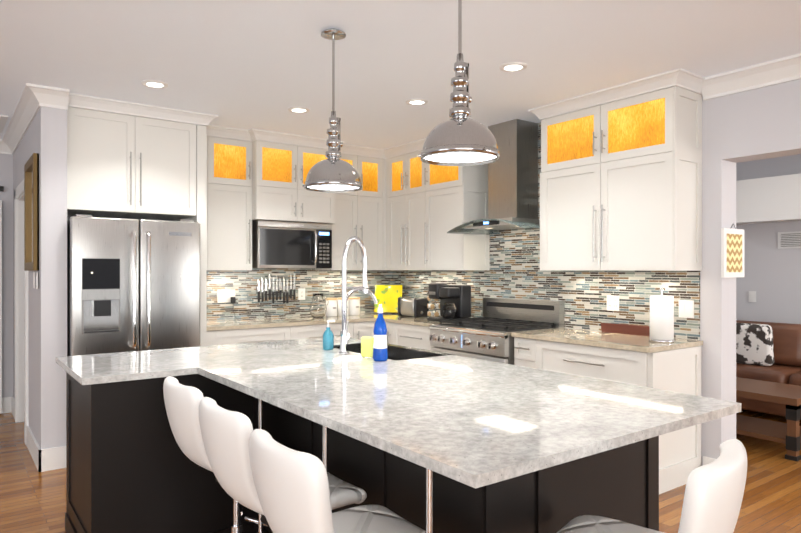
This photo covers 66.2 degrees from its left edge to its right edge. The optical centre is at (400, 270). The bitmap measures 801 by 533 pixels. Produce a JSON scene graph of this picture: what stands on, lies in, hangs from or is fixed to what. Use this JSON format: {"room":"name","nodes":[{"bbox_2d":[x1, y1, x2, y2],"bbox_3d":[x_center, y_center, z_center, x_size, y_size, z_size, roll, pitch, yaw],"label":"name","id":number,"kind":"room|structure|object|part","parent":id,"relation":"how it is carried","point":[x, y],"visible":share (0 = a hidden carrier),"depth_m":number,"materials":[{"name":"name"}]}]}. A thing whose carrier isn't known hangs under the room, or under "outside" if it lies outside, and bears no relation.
{"room":"kitchen","nodes":[
{"label":"kitchen","id":0,"kind":"room"},
{"bbox_2d":[0,153,12,397],"bbox_3d":[-5.955,0.066,4.460,5.640,2.630,0.120,0,0,-36],"label":"wall","id":1,"kind":"structure","parent":0,"point":[6,175],"depth_m":5.96,"materials":[{"name":"grey paint"}]},
{"bbox_2d":[0,139,12,154],"bbox_3d":[-5.955,-1.191,4.325,5.480,0.124,0.095,0,0,-36],"label":"crown molding","id":2,"kind":"structure","parent":1,"relation":"attached to","point":[4,148],"depth_m":5.92,"materials":[{"name":"white wood"}]},
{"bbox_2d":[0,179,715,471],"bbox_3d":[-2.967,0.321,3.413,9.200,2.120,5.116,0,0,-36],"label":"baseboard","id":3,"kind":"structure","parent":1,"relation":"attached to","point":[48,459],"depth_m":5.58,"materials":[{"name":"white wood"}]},
{"bbox_2d":[13,106,66,448],"bbox_3d":[-3.062,0.065,5.155,0.160,2.630,2.200,0,0,-36],"label":"wall","id":4,"kind":"structure","parent":0,"point":[45,137],"depth_m":4.29,"materials":[{"name":"grey paint"}]},
{"bbox_2d":[2,85,40,153],"bbox_3d":[-3.136,-1.192,5.040,0.095,0.124,2.295,0,0,-36],"label":"crown molding","id":5,"kind":"structure","parent":4,"relation":"attached to","point":[27,108],"depth_m":4.81,"materials":[{"name":"white wood"}]},
{"bbox_2d":[24,153,38,270],"bbox_3d":[-2.731,-0.410,4.542,0.034,0.820,0.620,0,0,-36],"label":"picture frame","id":6,"kind":"object","parent":4,"relation":"attached to","point":[31,214],"visible":1,"depth_m":4.43,"materials":[{"name":"brown wood"}]},
{"bbox_2d":[33,272,34,287],"bbox_3d":[-2.661,0.070,4.457,0.008,0.115,0.075,0,0,-36],"label":"light switch","id":7,"kind":"object","parent":4,"relation":"attached to","point":[33,279],"visible":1,"depth_m":4.43,"materials":[{"name":"white plastic"}]},
{"bbox_2d":[36,272,37,288],"bbox_3d":[-2.560,0.071,4.320,0.008,0.115,0.075,0,0,-36],"label":"light switch","id":8,"kind":"object","parent":4,"relation":"attached to","point":[36,280],"visible":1,"depth_m":4.30,"materials":[{"name":"white plastic"}]},
{"bbox_2d":[26,83,69,109],"bbox_3d":[-2.417,-1.191,4.204,0.257,0.124,0.095,0,0,-36],"label":"crown molding","id":9,"kind":"structure","parent":4,"relation":"attached to","point":[52,97],"depth_m":4.22,"materials":[{"name":"white wood"}]},
{"bbox_2d":[67,216,392,320],"bbox_3d":[-1.472,0.064,5.965,3.360,2.630,0.128,0,0,-36],"label":"wall","id":10,"kind":"structure","parent":0,"point":[311,281],"depth_m":6.08,"materials":[{"name":"tile"}]},
{"bbox_2d":[67,93,146,218],"bbox_3d":[-2.375,-0.846,4.802,0.521,0.812,0.680,0,0,-36],"label":"upper cabinet","id":11,"kind":"object","parent":10,"relation":"attached to","point":[107,139],"depth_m":4.54,"materials":[{"name":"white wood"}]},
{"bbox_2d":[135,105,198,220],"bbox_3d":[-2.047,-0.846,5.044,0.520,0.812,0.680,0,0,-36],"label":"upper cabinet","id":12,"kind":"object","parent":10,"relation":"attached to","point":[171,133],"depth_m":4.82,"materials":[{"name":"white wood"}]},
{"bbox_2d":[199,124,214,269],"bbox_3d":[-1.803,-0.627,5.442,0.187,1.252,0.330,0,0,-36],"label":"upper cabinet","id":13,"kind":"object","parent":10,"relation":"attached to","point":[210,129],"depth_m":5.35,"materials":[{"name":"white wood"}]},
{"bbox_2d":[218,289,234,302],"bbox_3d":[-1.632,0.239,5.761,0.170,0.120,0.008,0,0,-36],"label":"switch plate","id":14,"kind":"object","parent":10,"relation":"attached to","point":[225,296],"visible":0.94,"depth_m":5.75,"materials":[{"name":"white plastic"}]},
{"bbox_2d":[231,297,245,319],"bbox_3d":[-1.502,0.357,5.806,0.191,0.215,0.074,0,0,-36],"label":"charger","id":15,"kind":"object","parent":14,"relation":"attached to","point":[233,300],"visible":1,"depth_m":5.77,"materials":[{"name":"black plastic"}]},
{"bbox_2d":[215,126,254,269],"bbox_3d":[-1.608,-0.627,5.586,0.409,1.252,0.330,0,0,-36],"label":"upper cabinet","id":16,"kind":"object","parent":10,"relation":"attached to","point":[233,231],"depth_m":5.46,"materials":[{"name":"white wood"}]},
{"bbox_2d":[256,272,295,303],"bbox_3d":[-1.220,0.171,6.054,0.420,0.314,0.026,0,0,-36],"label":"knives","id":17,"kind":"object","parent":10,"relation":"attached to","point":[280,287],"visible":1,"depth_m":6.05,"materials":[{"name":"metal"}]},
{"bbox_2d":[247,129,306,222],"bbox_3d":[-1.252,-0.857,5.793,0.524,0.792,0.420,0,0,-36],"label":"upper cabinet","id":18,"kind":"object","parent":10,"relation":"attached to","point":[276,161],"depth_m":5.62,"materials":[{"name":"white wood"}]},
{"bbox_2d":[252,220,331,267],"bbox_3d":[-1.077,-0.238,5.901,0.760,0.435,0.452,0,0,-36],"label":"microwave","id":19,"kind":"object","parent":18,"relation":"attached to","point":[280,244],"visible":1,"depth_m":5.73,"materials":[{"name":"metal"}]},
{"bbox_2d":[298,288,304,299],"bbox_3d":[-1.001,0.239,6.228,0.075,0.115,0.008,0,0,-36],"label":"electrical outlet","id":20,"kind":"object","parent":10,"relation":"attached to","point":[301,293],"visible":1,"depth_m":6.22,"materials":[{"name":"white plastic"}]},
{"bbox_2d":[307,136,342,223],"bbox_3d":[-0.922,-0.857,6.037,0.523,0.792,0.420,0,0,-36],"label":"upper cabinet","id":21,"kind":"object","parent":10,"relation":"attached to","point":[322,207],"depth_m":5.89,"materials":[{"name":"white wood"}]},
{"bbox_2d":[315,144,362,269],"bbox_3d":[-0.637,-0.628,6.304,0.366,1.252,0.330,0,0,-36],"label":"upper cabinet","id":22,"kind":"object","parent":10,"relation":"attached to","point":[352,225],"depth_m":6.20,"materials":[{"name":"white wood"}]},
{"bbox_2d":[363,148,378,269],"bbox_3d":[-0.409,-0.628,6.472,0.427,1.252,0.330,0,0,-36],"label":"upper cabinet","id":23,"kind":"object","parent":10,"relation":"attached to","point":[370,155],"depth_m":6.35,"materials":[{"name":"white wood"}]},
{"bbox_2d":[0,409,800,532],"bbox_3d":[1.762,1.431,3.996,17.500,0.100,12.100,0,0,-36],"label":"floor","id":24,"kind":"structure","parent":0,"point":[32,499],"depth_m":3.82,"materials":[{"name":"brown wood"}]},
{"bbox_2d":[67,214,199,355],"bbox_3d":[-2.137,0.493,4.813,0.896,1.775,0.890,0,0,-36],"label":"fridge","id":25,"kind":"object","parent":24,"relation":"on","point":[133,284],"visible":0.44,"depth_m":4.46,"materials":[{"name":"metal"}]},
{"bbox_2d":[174,125,206,345],"bbox_3d":[-1.804,0.106,5.220,0.076,2.548,0.688,0,0,-36],"label":"panel","id":26,"kind":"object","parent":24,"relation":"on","point":[200,216],"visible":0.21,"depth_m":4.95,"materials":[{"name":"white wood"}]},
{"bbox_2d":[163,376,268,532],"bbox_3d":[-0.731,0.918,2.651,0.532,0.928,0.425,0,0,-36],"label":"stool","id":27,"kind":"object","parent":24,"relation":"on","point":[181,401],"visible":0.44,"depth_m":2.44,"materials":[{"name":"white leather"}]},
{"bbox_3d":[-0.728,0.649,2.653,0.543,0.417,0.435,0,0,-36],"label":"seat","id":28,"kind":"part","parent":27,"relation":"part of","materials":[{"name":"white leather"}]},
{"bbox_2d":[207,325,294,345],"bbox_3d":[-1.477,0.938,5.504,0.776,0.884,0.620,0,0,-36],"label":"base cabinet","id":29,"kind":"object","parent":24,"relation":"on","point":[224,332],"depth_m":5.25,"materials":[{"name":"white wood"}]},
{"bbox_2d":[207,313,401,332],"bbox_3d":[-0.843,0.479,5.959,2.336,0.030,0.624,0,0,-36],"label":"countertop","id":30,"kind":"structure","parent":29,"relation":"on","point":[258,323],"depth_m":5.59,"materials":[{"name":"beige stone"}]},
{"bbox_2d":[309,293,327,317],"bbox_3d":[-0.798,0.345,6.057,0.202,0.235,0.170,0,0,-36],"label":"pitcher","id":31,"kind":"object","parent":30,"relation":"on","point":[318,307],"visible":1,"depth_m":5.99,"materials":[{"name":"clear glass"}]},
{"bbox_2d":[325,298,336,316],"bbox_3d":[-0.698,0.370,6.206,0.120,0.186,0.120,0,0,-36],"label":"canister","id":32,"kind":"object","parent":30,"relation":"on","point":[331,306],"visible":0.92,"depth_m":6.15,"materials":[{"name":"white ceramic"}]},
{"bbox_2d":[337,297,348,315],"bbox_3d":[-0.586,0.370,6.289,0.120,0.186,0.120,0,0,-36],"label":"canister","id":33,"kind":"object","parent":30,"relation":"on","point":[339,299],"visible":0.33,"depth_m":6.25,"materials":[{"name":"white ceramic"}]},
{"bbox_2d":[349,297,359,315],"bbox_3d":[-0.477,0.370,6.369,0.120,0.186,0.120,0,0,-36],"label":"canister","id":34,"kind":"object","parent":30,"relation":"on","point":[354,306],"visible":0.94,"depth_m":6.32,"materials":[{"name":"white ceramic"}]},
{"bbox_2d":[374,285,401,313],"bbox_3d":[-0.131,0.309,6.625,0.300,0.306,0.110,0,0,9],"label":"cutting board","id":35,"kind":"object","parent":30,"relation":"on","point":[387,296],"visible":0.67,"depth_m":6.62,"materials":[{"name":"yellow plastic"}]},
{"bbox_2d":[398,297,428,317],"bbox_3d":[0.132,0.368,6.151,0.180,0.190,0.315,0,0,-36],"label":"toaster","id":36,"kind":"object","parent":30,"relation":"on","point":[414,307],"visible":0.94,"depth_m":6.06,"materials":[{"name":"metal"}]},
{"bbox_2d":[199,397,366,525],"bbox_3d":[-0.438,0.918,2.221,0.532,0.928,0.425,0,0,-36],"label":"stool","id":37,"kind":"object","parent":24,"relation":"on","point":[225,433],"visible":0.65,"depth_m":2.01,"materials":[{"name":"white leather"}]},
{"bbox_2d":[295,321,358,338],"bbox_3d":[-0.877,0.938,5.948,0.717,0.884,0.618,0,0,-36],"label":"base cabinet","id":38,"kind":"object","parent":24,"relation":"on","point":[301,331],"depth_m":5.67,"materials":[{"name":"white wood"}]},
{"bbox_2d":[249,429,425,532],"bbox_3d":[-0.147,0.919,1.777,0.532,0.928,0.425,0,0,-36],"label":"stool","id":39,"kind":"object","parent":24,"relation":"on","point":[292,488],"visible":1,"depth_m":1.58,"materials":[{"name":"white leather"}]},
{"bbox_2d":[62,344,669,532],"bbox_3d":[-0.380,0.939,2.793,1.695,0.886,2.489,0,0,-36],"label":"kitchen island","id":40,"kind":"object","parent":24,"relation":"on","point":[127,471],"depth_m":2.73,"materials":[{"name":"black"}]},
{"bbox_2d":[56,350,195,387],"bbox_3d":[-1.417,0.481,3.132,0.500,0.030,0.810,0,0,-36],"label":"island countertop","id":41,"kind":"structure","parent":40,"relation":"on","point":[106,366],"depth_m":3.02,"materials":[{"name":"grey stone"}]},
{"bbox_2d":[152,336,740,487],"bbox_3d":[-0.128,0.481,2.885,1.280,0.030,2.740,0,0,-36],"label":"island countertop","id":42,"kind":"structure","parent":40,"relation":"on","point":[472,422],"depth_m":2.16,"materials":[{"name":"grey stone"}]},
{"bbox_2d":[323,320,334,349],"bbox_3d":[-0.421,0.379,3.620,0.078,0.172,0.066,0,0,-36],"label":"soap dispenser","id":43,"kind":"object","parent":42,"relation":"on","point":[328,339],"visible":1,"depth_m":3.59,"materials":[{"name":"teal plastic"}]},
{"bbox_2d":[339,236,377,353],"bbox_3d":[-0.217,0.135,3.436,0.250,0.660,0.165,0,0,-28],"label":"faucet","id":44,"kind":"object","parent":42,"relation":"on","point":[344,333],"visible":1,"depth_m":3.44,"materials":[{"name":"silver metal"}]},
{"bbox_2d":[361,336,373,357],"bbox_3d":[-0.177,0.410,3.296,0.080,0.110,0.024,0,0,34],"label":"sponge","id":45,"kind":"object","parent":42,"relation":"on","point":[367,343],"visible":0.9,"depth_m":3.28,"materials":[{"name":"yellow"}]},
{"bbox_2d":[373,304,387,360],"bbox_3d":[-0.105,0.320,3.182,0.080,0.290,0.080,0,0,-36],"label":"dish soap","id":46,"kind":"object","parent":42,"relation":"on","point":[380,352],"visible":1,"depth_m":3.15,"materials":[{"name":"blue plastic"}]},
{"bbox_2d":[359,321,374,338],"bbox_3d":[-0.526,0.937,6.208,0.269,0.884,0.618,0,0,-36],"label":"base cabinet","id":47,"kind":"object","parent":24,"relation":"on","point":[366,328],"depth_m":5.97,"materials":[{"name":"white wood"}]},
{"bbox_2d":[384,316,446,350],"bbox_3d":[0.287,0.922,5.856,0.657,0.915,0.875,0,0,-36],"label":"base cabinet","id":48,"kind":"object","parent":24,"relation":"on","point":[410,331],"visible":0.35,"depth_m":5.68,"materials":[{"name":"white wood"}]},
{"bbox_2d":[427,297,439,316],"bbox_3d":[0.338,0.328,5.940,0.155,0.270,0.156,0,0,-36],"label":"carousel","id":49,"kind":"object","parent":48,"relation":"on","point":[432,313],"visible":0.62,"depth_m":5.89,"materials":[{"name":"silver metal"}]},
{"bbox_2d":[427,283,470,321],"bbox_3d":[0.440,0.288,5.648,0.302,0.350,0.310,0,0,-36],"label":"coffee maker","id":50,"kind":"object","parent":48,"relation":"on","point":[455,301],"visible":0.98,"depth_m":5.57,"materials":[{"name":"black plastic"}]},
{"bbox_2d":[429,297,563,364],"bbox_3d":[0.766,0.815,5.112,0.756,1.130,0.876,0,0,-36],"label":"range","id":51,"kind":"object","parent":24,"relation":"on","point":[487,336],"visible":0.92,"depth_m":5.01,"materials":[{"name":"metal"}]},
{"bbox_2d":[511,328,702,493],"bbox_3d":[1.412,0.923,4.334,0.657,0.915,1.130,0,0,-36],"label":"base cabinet","id":52,"kind":"object","parent":24,"relation":"on","point":[643,361],"visible":0.44,"depth_m":3.98,"materials":[{"name":"white wood"}]},
{"bbox_2d":[601,323,649,335],"bbox_3d":[1.655,0.430,4.476,0.024,0.071,0.440,0,0,-36],"label":"sign","id":53,"kind":"object","parent":52,"relation":"on","point":[626,329],"visible":0.92,"depth_m":4.48,"materials":[{"name":"brown wood"}]},
{"bbox_2d":[648,287,674,342],"bbox_3d":[1.708,0.287,4.018,0.160,0.355,0.160,0,0,-36],"label":"paper towel","id":54,"kind":"object","parent":52,"relation":"on","point":[661,318],"visible":1,"depth_m":3.96,"materials":[{"name":"white paper"}]},
{"bbox_2d":[557,439,746,532],"bbox_3d":[0.642,0.919,1.685,0.532,0.928,0.425,0,0,40],"label":"stool","id":55,"kind":"object","parent":24,"relation":"on","point":[713,496],"visible":1,"depth_m":1.45,"materials":[{"name":"white leather"}]},
{"bbox_2d":[736,377,800,460],"bbox_3d":[2.765,1.155,5.079,0.600,0.450,1.150,0,0,-36],"label":"coffee table","id":56,"kind":"object","parent":24,"relation":"on","point":[788,433],"visible":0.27,"depth_m":4.70,"materials":[{"name":"brown wood"}]},
{"bbox_2d":[736,320,800,416],"bbox_3d":[3.521,0.944,6.079,0.945,0.871,3.200,0,0,-36],"label":"sofa","id":57,"kind":"object","parent":24,"relation":"on","point":[785,368],"visible":0.04,"depth_m":5.75,"materials":[{"name":"brown leather"}]},
{"bbox_2d":[736,323,773,365],"bbox_3d":[3.358,0.706,5.906,0.156,0.397,0.400,0,0,-41],"label":"pillow","id":58,"kind":"object","parent":57,"relation":"on","point":[754,344],"visible":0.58,"depth_m":5.82,"materials":[{"name":"white fabric"}]},
{"bbox_2d":[0,0,800,149],"bbox_3d":[1.762,-1.299,3.994,17.500,0.100,12.100,0,0,-36],"label":"ceiling","id":59,"kind":"structure","parent":0,"point":[252,64],"depth_m":3.50,"materials":[{"name":"white paint"}]},
{"bbox_2d":[0,115,7,132],"bbox_3d":[-3.576,-0.995,5.085,0.510,0.509,0.700,0,0,-36],"label":"ceiling vent","id":60,"kind":"object","parent":59,"relation":"in","point":[3,119],"visible":1,"depth_m":5.09,"materials":[{"name":"white"}]},
{"bbox_2d":[141,80,167,88],"bbox_3d":[-1.645,-1.244,4.112,0.172,0.010,0.172,0,0,-36],"label":"recessed light","id":61,"kind":"object","parent":59,"relation":"in","point":[155,84],"visible":0.98,"depth_m":4.11,"materials":[{"name":"white"}]},
{"bbox_2d":[288,107,309,112],"bbox_3d":[-0.788,-1.245,4.770,0.172,0.010,0.172,0,0,-36],"label":"recessed light","id":62,"kind":"object","parent":59,"relation":"in","point":[298,109],"visible":1,"depth_m":4.75,"materials":[{"name":"white"}]},
{"bbox_2d":[303,28,361,191],"bbox_3d":[-0.345,-0.836,3.178,0.300,0.825,0.309,0,0,-36],"label":"pendant light","id":63,"kind":"object","parent":59,"relation":"hanging from","point":[333,172],"visible":1,"depth_m":3.14,"materials":[{"name":"silver metal"}]},
{"bbox_2d":[405,99,428,105],"bbox_3d":[0.122,-1.245,4.548,0.172,0.010,0.172,0,0,-36],"label":"recessed light","id":64,"kind":"object","parent":59,"relation":"in","point":[416,102],"visible":0.98,"depth_m":4.54,"materials":[{"name":"white"}]},
{"bbox_2d":[418,0,499,165],"bbox_3d":[0.229,-0.835,2.334,0.300,0.825,0.309,0,0,-36],"label":"pendant light","id":65,"kind":"object","parent":59,"relation":"hanging from","point":[460,138],"visible":1,"depth_m":2.29,"materials":[{"name":"silver metal"}]},
{"bbox_2d":[499,62,526,71],"bbox_3d":[0.690,-1.244,3.762,0.172,0.010,0.172,0,0,-36],"label":"recessed light","id":66,"kind":"object","parent":59,"relation":"in","point":[513,67],"visible":0.98,"depth_m":3.75,"materials":[{"name":"white"}]},
{"bbox_2d":[736,174,800,224],"bbox_3d":[3.210,-0.875,5.064,2.700,0.750,12.100,0,0,-36],"label":"ceiling beams","id":67,"kind":"structure","parent":59,"relation":"attached to","point":[769,199],"depth_m":6.19,"materials":[{"name":"white paint"}]},
{"bbox_2d":[393,79,800,465],"bbox_3d":[2.777,0.067,3.204,0.208,2.630,9.620,0,0,-36],"label":"wall","id":68,"kind":"structure","parent":0,"point":[756,124],"depth_m":4.08,"materials":[{"name":"tile"}]},
{"bbox_2d":[383,144,410,269],"bbox_3d":[0.077,-0.628,6.382,0.368,1.252,0.437,0,0,-36],"label":"upper cabinet","id":69,"kind":"object","parent":68,"relation":"attached to","point":[397,159],"depth_m":6.30,"materials":[{"name":"white wood"}]},
{"bbox_2d":[411,140,418,269],"bbox_3d":[0.281,-0.627,6.139,0.330,1.252,0.424,0,0,-36],"label":"upper cabinet","id":70,"kind":"object","parent":68,"relation":"attached to","point":[415,144],"depth_m":6.06,"materials":[{"name":"white wood"}]},
{"bbox_2d":[419,140,489,269],"bbox_3d":[0.518,-0.627,5.820,0.332,1.252,0.598,0,0,-36],"label":"upper cabinet","id":71,"kind":"object","parent":68,"relation":"attached to","point":[449,196],"depth_m":5.66,"materials":[{"name":"white wood"}]},
{"bbox_2d":[447,119,539,234],"bbox_3d":[0.872,-0.786,5.165,0.520,0.924,0.864,0,0,-36],"label":"range hood","id":72,"kind":"object","parent":68,"relation":"attached to","point":[513,187],"visible":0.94,"depth_m":5.14,"materials":[{"name":"metal"}]},
{"bbox_2d":[607,295,618,310],"bbox_3d":[1.597,0.245,4.619,0.008,0.115,0.105,0,0,-36],"label":"electrical outlet","id":73,"kind":"object","parent":68,"relation":"attached to","point":[612,302],"visible":1,"depth_m":4.62,"materials":[{"name":"white plastic"}]},
{"bbox_2d":[535,69,702,270],"bbox_3d":[1.544,-0.626,4.431,0.332,1.252,1.104,0,0,-36],"label":"upper cabinet","id":74,"kind":"object","parent":68,"relation":"attached to","point":[621,179],"depth_m":4.18,"materials":[{"name":"white wood"}]},
{"bbox_2d":[679,300,693,317],"bbox_3d":[1.935,0.261,4.161,0.008,0.120,0.105,0,0,-36],"label":"switch plate","id":75,"kind":"object","parent":68,"relation":"attached to","point":[686,308],"visible":1,"depth_m":4.16,"materials":[{"name":"white plastic"}]},
{"bbox_2d":[721,224,743,277],"bbox_3d":[2.192,-0.133,4.045,0.280,0.357,0.020,0,0,-36],"label":"art","id":76,"kind":"object","parent":68,"relation":"attached to","point":[732,253],"visible":0.96,"depth_m":4.02,"materials":[{"name":"white"}]},
{"bbox_2d":[701,53,800,99],"bbox_3d":[3.748,-1.189,1.647,0.095,0.124,5.965,0,0,-36],"label":"crown molding","id":77,"kind":"structure","parent":68,"relation":"attached to","point":[776,71],"depth_m":3.78,"materials":[{"name":"white wood"}]},
{"bbox_2d":[736,154,800,323],"bbox_3d":[4.344,0.064,5.903,0.120,2.630,12.100,0,0,-36],"label":"wall","id":78,"kind":"structure","parent":0,"point":[772,275],"depth_m":6.44,"materials":[{"name":"grey paint"}]},
{"bbox_2d":[749,291,755,301],"bbox_3d":[3.762,0.279,6.568,0.008,0.115,0.075,0,0,-36],"label":"light switch","id":79,"kind":"object","parent":78,"relation":"attached to","point":[752,296],"visible":1,"depth_m":6.56,"materials":[{"name":"white plastic"}]},
{"bbox_2d":[778,231,800,248],"bbox_3d":[4.069,-0.311,6.160,0.016,0.170,0.520,0,0,-36],"label":"air vent","id":80,"kind":"object","parent":78,"relation":"in","point":[786,240],"visible":1,"depth_m":6.28,"materials":[{"name":"white metal"}]},
{"bbox_3d":[-4.604,-0.725,5.290,2.000,0.310,0.090,0,0,-36],"label":"barn door rail","id":81,"kind":"object","parent":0,"visible":0},
{"bbox_2d":[0,200,1,412],"bbox_3d":[-4.369,0.345,5.461,1.380,2.030,0.055,0,0,-36],"label":"barn door","id":82,"kind":"structure","parent":81,"relation":"hanging from","point":[0,306],"depth_m":5.84,"materials":[{"name":"white"}]}
]}

